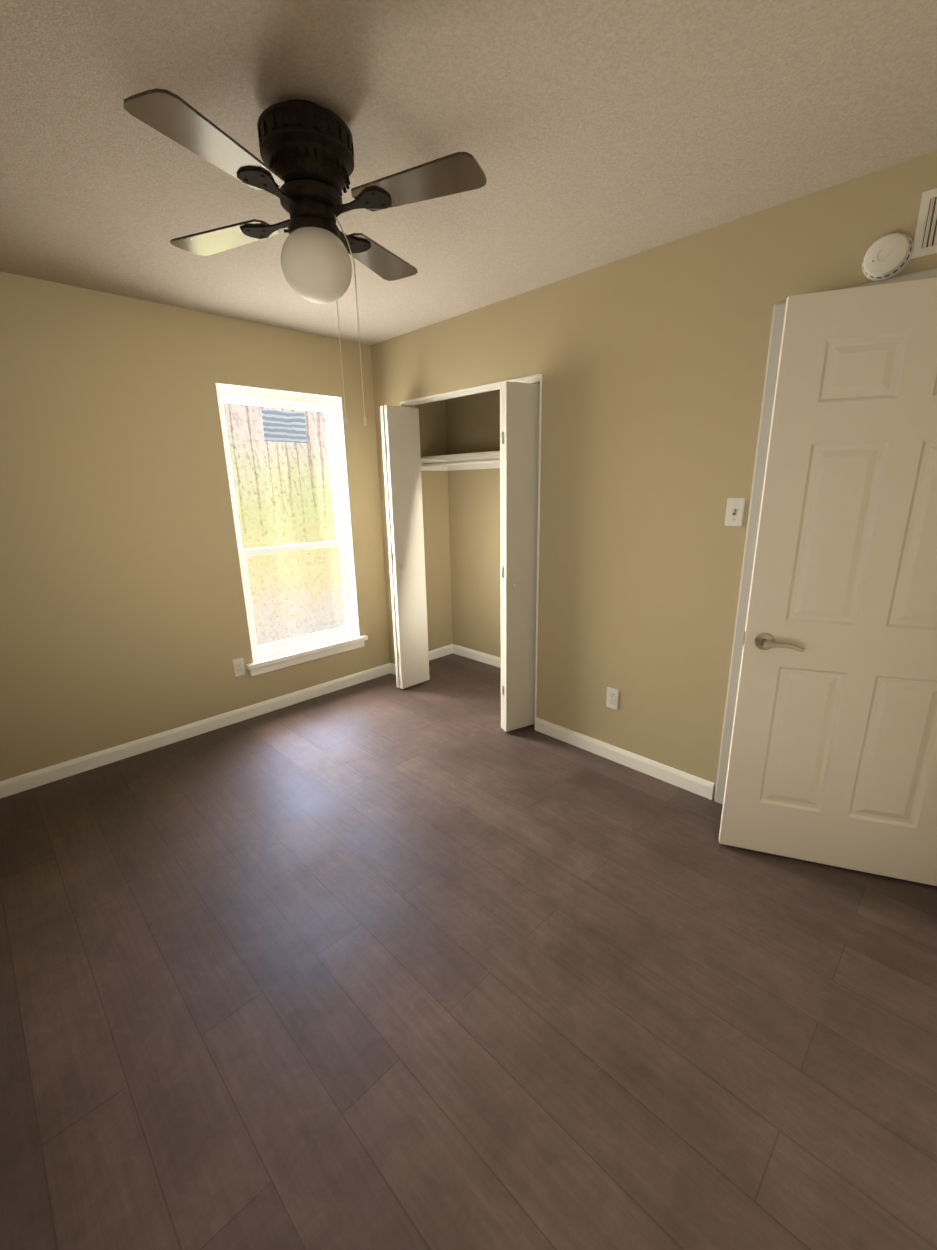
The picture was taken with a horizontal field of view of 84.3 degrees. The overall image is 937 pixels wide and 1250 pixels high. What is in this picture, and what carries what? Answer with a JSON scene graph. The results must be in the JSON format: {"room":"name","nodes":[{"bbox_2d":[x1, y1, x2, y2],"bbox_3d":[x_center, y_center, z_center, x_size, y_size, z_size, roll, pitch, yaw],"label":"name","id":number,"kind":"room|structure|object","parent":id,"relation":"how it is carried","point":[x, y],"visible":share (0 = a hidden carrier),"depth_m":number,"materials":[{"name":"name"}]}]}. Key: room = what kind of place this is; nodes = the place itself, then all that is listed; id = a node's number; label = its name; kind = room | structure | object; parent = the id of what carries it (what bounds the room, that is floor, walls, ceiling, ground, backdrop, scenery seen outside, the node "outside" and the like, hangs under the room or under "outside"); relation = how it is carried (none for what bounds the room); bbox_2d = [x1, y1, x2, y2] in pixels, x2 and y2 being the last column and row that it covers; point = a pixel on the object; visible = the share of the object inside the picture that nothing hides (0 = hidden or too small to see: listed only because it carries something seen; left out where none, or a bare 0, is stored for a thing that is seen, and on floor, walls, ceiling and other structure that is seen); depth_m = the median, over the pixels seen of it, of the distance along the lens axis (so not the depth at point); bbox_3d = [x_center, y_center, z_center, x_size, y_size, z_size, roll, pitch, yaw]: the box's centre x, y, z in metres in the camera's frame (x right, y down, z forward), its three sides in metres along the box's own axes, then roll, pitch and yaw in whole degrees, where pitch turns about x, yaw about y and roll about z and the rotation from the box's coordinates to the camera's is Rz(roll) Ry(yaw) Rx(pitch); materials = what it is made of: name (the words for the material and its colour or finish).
{"room":"empty bedroom","nodes":[
{"label":"empty bedroom","id":0,"kind":"room"},
{"bbox_2d":[0,271,452,780],"bbox_3d":[-1.529,-0.570,3.224,3.940,2.440,0.140,-16,21,-43],"label":"wall","id":1,"kind":"structure","parent":0,"point":[123,617],"depth_m":2.84,"materials":[{"name":"beige paint"}]},
{"bbox_2d":[0,663,395,798],"bbox_3d":[-1.690,0.645,3.254,2.970,0.085,0.013,-16,21,-43],"label":"baseboard","id":2,"kind":"structure","parent":1,"relation":"attached to","point":[30,780],"depth_m":3.15,"materials":[{"name":"white wood"}]},
{"bbox_2d":[232,658,245,676],"bbox_3d":[-1.492,0.276,3.367,0.070,0.115,0.009,-16,21,-43],"label":"electrical outlet","id":3,"kind":"object","parent":1,"relation":"attached to","point":[238,667],"visible":1,"depth_m":3.36,"materials":[{"name":"white plastic"}]},
{"bbox_2d":[216,383,359,662],"bbox_3d":[-1.197,-0.667,3.536,0.832,1.711,0.135,-16,21,-43],"label":"double-hung window","id":4,"kind":"structure","parent":1,"relation":"in","point":[279,426],"depth_m":3.54,"materials":[{"name":"white plastic"}]},
{"bbox_2d":[246,635,367,675],"bbox_3d":[-1.142,0.208,3.733,0.930,0.087,0.095,-16,21,-43],"label":"window sill","id":5,"kind":"structure","parent":1,"relation":"attached to","point":[279,661],"depth_m":3.67,"materials":[{"name":"white wood"}]},
{"bbox_2d":[429,644,451,660],"bbox_3d":[-0.362,0.275,4.520,0.545,0.085,0.013,-16,21,-43],"label":"baseboard","id":6,"kind":"structure","parent":1,"relation":"attached to","point":[446,650],"depth_m":4.62,"materials":[{"name":"white wood"}]},
{"bbox_2d":[0,653,936,1249],"bbox_3d":[0.093,0.950,2.359,4.470,0.100,4.143,-16,21,-43],"label":"floor","id":7,"kind":"structure","parent":0,"point":[440,959],"depth_m":1.53,"materials":[{"name":"wood"}]},
{"bbox_2d":[0,0,936,345],"bbox_3d":[0.046,-1.501,1.693,4.470,0.100,4.143,-16,21,-43],"label":"ceiling","id":8,"kind":"structure","parent":0,"point":[588,134],"depth_m":1.43,"materials":[{"name":"white paint"}]},
{"bbox_2d":[123,88,486,426],"bbox_3d":[-0.431,-0.983,1.487,0.784,0.774,0.784,-7,16,-21],"label":"ceiling fan","id":9,"kind":"object","parent":8,"relation":"hanging from","point":[306,153],"visible":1,"depth_m":1.35,"materials":[{"name":"brown metal"}]},
{"bbox_2d":[446,382,539,657],"bbox_3d":[0.337,-0.713,3.617,0.705,2.440,1.900,-16,21,-43],"label":"wall","id":10,"kind":"structure","parent":0,"point":[472,423],"depth_m":4.23,"materials":[{"name":"beige paint"}]},
{"bbox_2d":[421,451,499,470],"bbox_3d":[0.334,-1.153,3.590,0.328,0.103,1.776,-16,21,-43],"label":"closet shelf","id":11,"kind":"object","parent":10,"relation":"attached to","point":[477,460],"visible":0.42,"depth_m":3.96,"materials":[{"name":"white wood"}]},
{"bbox_2d":[452,644,500,667],"bbox_3d":[0.478,0.368,4.120,0.013,0.085,1.780,-16,21,-43],"label":"baseboard","id":12,"kind":"structure","parent":10,"relation":"attached to","point":[489,659],"depth_m":4.50,"materials":[{"name":"white wood"}]},
{"bbox_2d":[371,150,936,798],"bbox_3d":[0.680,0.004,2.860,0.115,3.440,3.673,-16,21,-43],"label":"wall","id":13,"kind":"structure","parent":0,"point":[649,366],"depth_m":2.43,"materials":[{"name":"beige paint"}]},
{"bbox_2d":[380,405,429,688],"bbox_3d":[-0.433,-0.512,3.723,0.293,2.025,0.098,-16,21,-43],"label":"bifold doors","id":14,"kind":"structure","parent":13,"relation":"in","point":[400,431],"depth_m":3.67,"materials":[{"name":"white paint"}]},
{"bbox_2d":[400,374,541,728],"bbox_3d":[0.019,-0.447,3.423,0.123,2.039,1.210,-16,21,-43],"label":"door frame","id":15,"kind":"structure","parent":13,"relation":"attached to","point":[473,390],"depth_m":3.03,"materials":[{"name":"white wood"}]},
{"bbox_2d":[500,381,539,731],"bbox_3d":[0.324,-0.330,2.999,0.293,2.025,0.098,-10,17,-28],"label":"bifold doors","id":16,"kind":"structure","parent":13,"relation":"in","point":[519,434],"depth_m":2.93,"materials":[{"name":"white paint"}]},
{"bbox_2d":[606,687,618,709],"bbox_3d":[0.774,0.396,2.785,0.009,0.115,0.070,-16,21,-43],"label":"electrical outlet","id":17,"kind":"object","parent":13,"relation":"attached to","point":[612,699],"visible":1,"depth_m":2.78,"materials":[{"name":"white plastic"}]},
{"bbox_2d":[535,717,714,799],"bbox_3d":[0.795,0.707,2.850,0.013,0.085,1.073,-16,21,-43],"label":"baseboard","id":18,"kind":"structure","parent":13,"relation":"attached to","point":[639,763],"depth_m":2.77,"materials":[{"name":"white wood"}]},
{"bbox_2d":[725,498,744,525],"bbox_3d":[1.112,-0.472,2.167,0.022,0.115,0.070,-16,21,-43],"label":"light switch","id":19,"kind":"object","parent":13,"relation":"attached to","point":[734,511],"visible":1,"depth_m":2.17,"materials":[{"name":"white plastic"}]},
{"bbox_2d":[714,267,936,804],"bbox_3d":[1.518,-0.119,1.942,0.144,2.127,0.891,-16,21,-43],"label":"door frame","id":20,"kind":"structure","parent":13,"relation":"attached to","point":[764,425],"depth_m":2.11,"materials":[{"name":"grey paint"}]},
{"bbox_2d":[719,278,936,885],"bbox_3d":[1.400,-0.039,1.792,0.769,2.032,0.139,4,16,20],"label":"door","id":21,"kind":"structure","parent":13,"relation":"in","point":[832,760],"depth_m":1.80,"materials":[{"name":"beige paint"}]},
{"bbox_2d":[862,232,913,280],"bbox_3d":[1.358,-1.200,1.681,0.044,0.132,0.132,-16,21,-43],"label":"smoke detector","id":22,"kind":"object","parent":13,"relation":"attached to","point":[887,256],"visible":1,"depth_m":1.67,"materials":[{"name":"white plastic"}]},
{"bbox_2d":[911,188,936,259],"bbox_3d":[1.530,-1.228,1.518,0.008,0.180,0.330,-16,21,-43],"label":"air vent","id":23,"kind":"object","parent":13,"relation":"in","point":[925,241],"visible":1,"depth_m":1.61,"materials":[{"name":"white plastic"}]},
{"label":"outside","id":24,"kind":"structure","parent":0,"visible":0},
{"bbox_2d":[223,403,344,645],"bbox_3d":[-2.777,-1.947,7.310,8.000,9.000,0.001,-16,21,-43],"label":"fence","id":25,"kind":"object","parent":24,"point":[273,490],"depth_m":7.58,"materials":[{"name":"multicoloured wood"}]}
]}

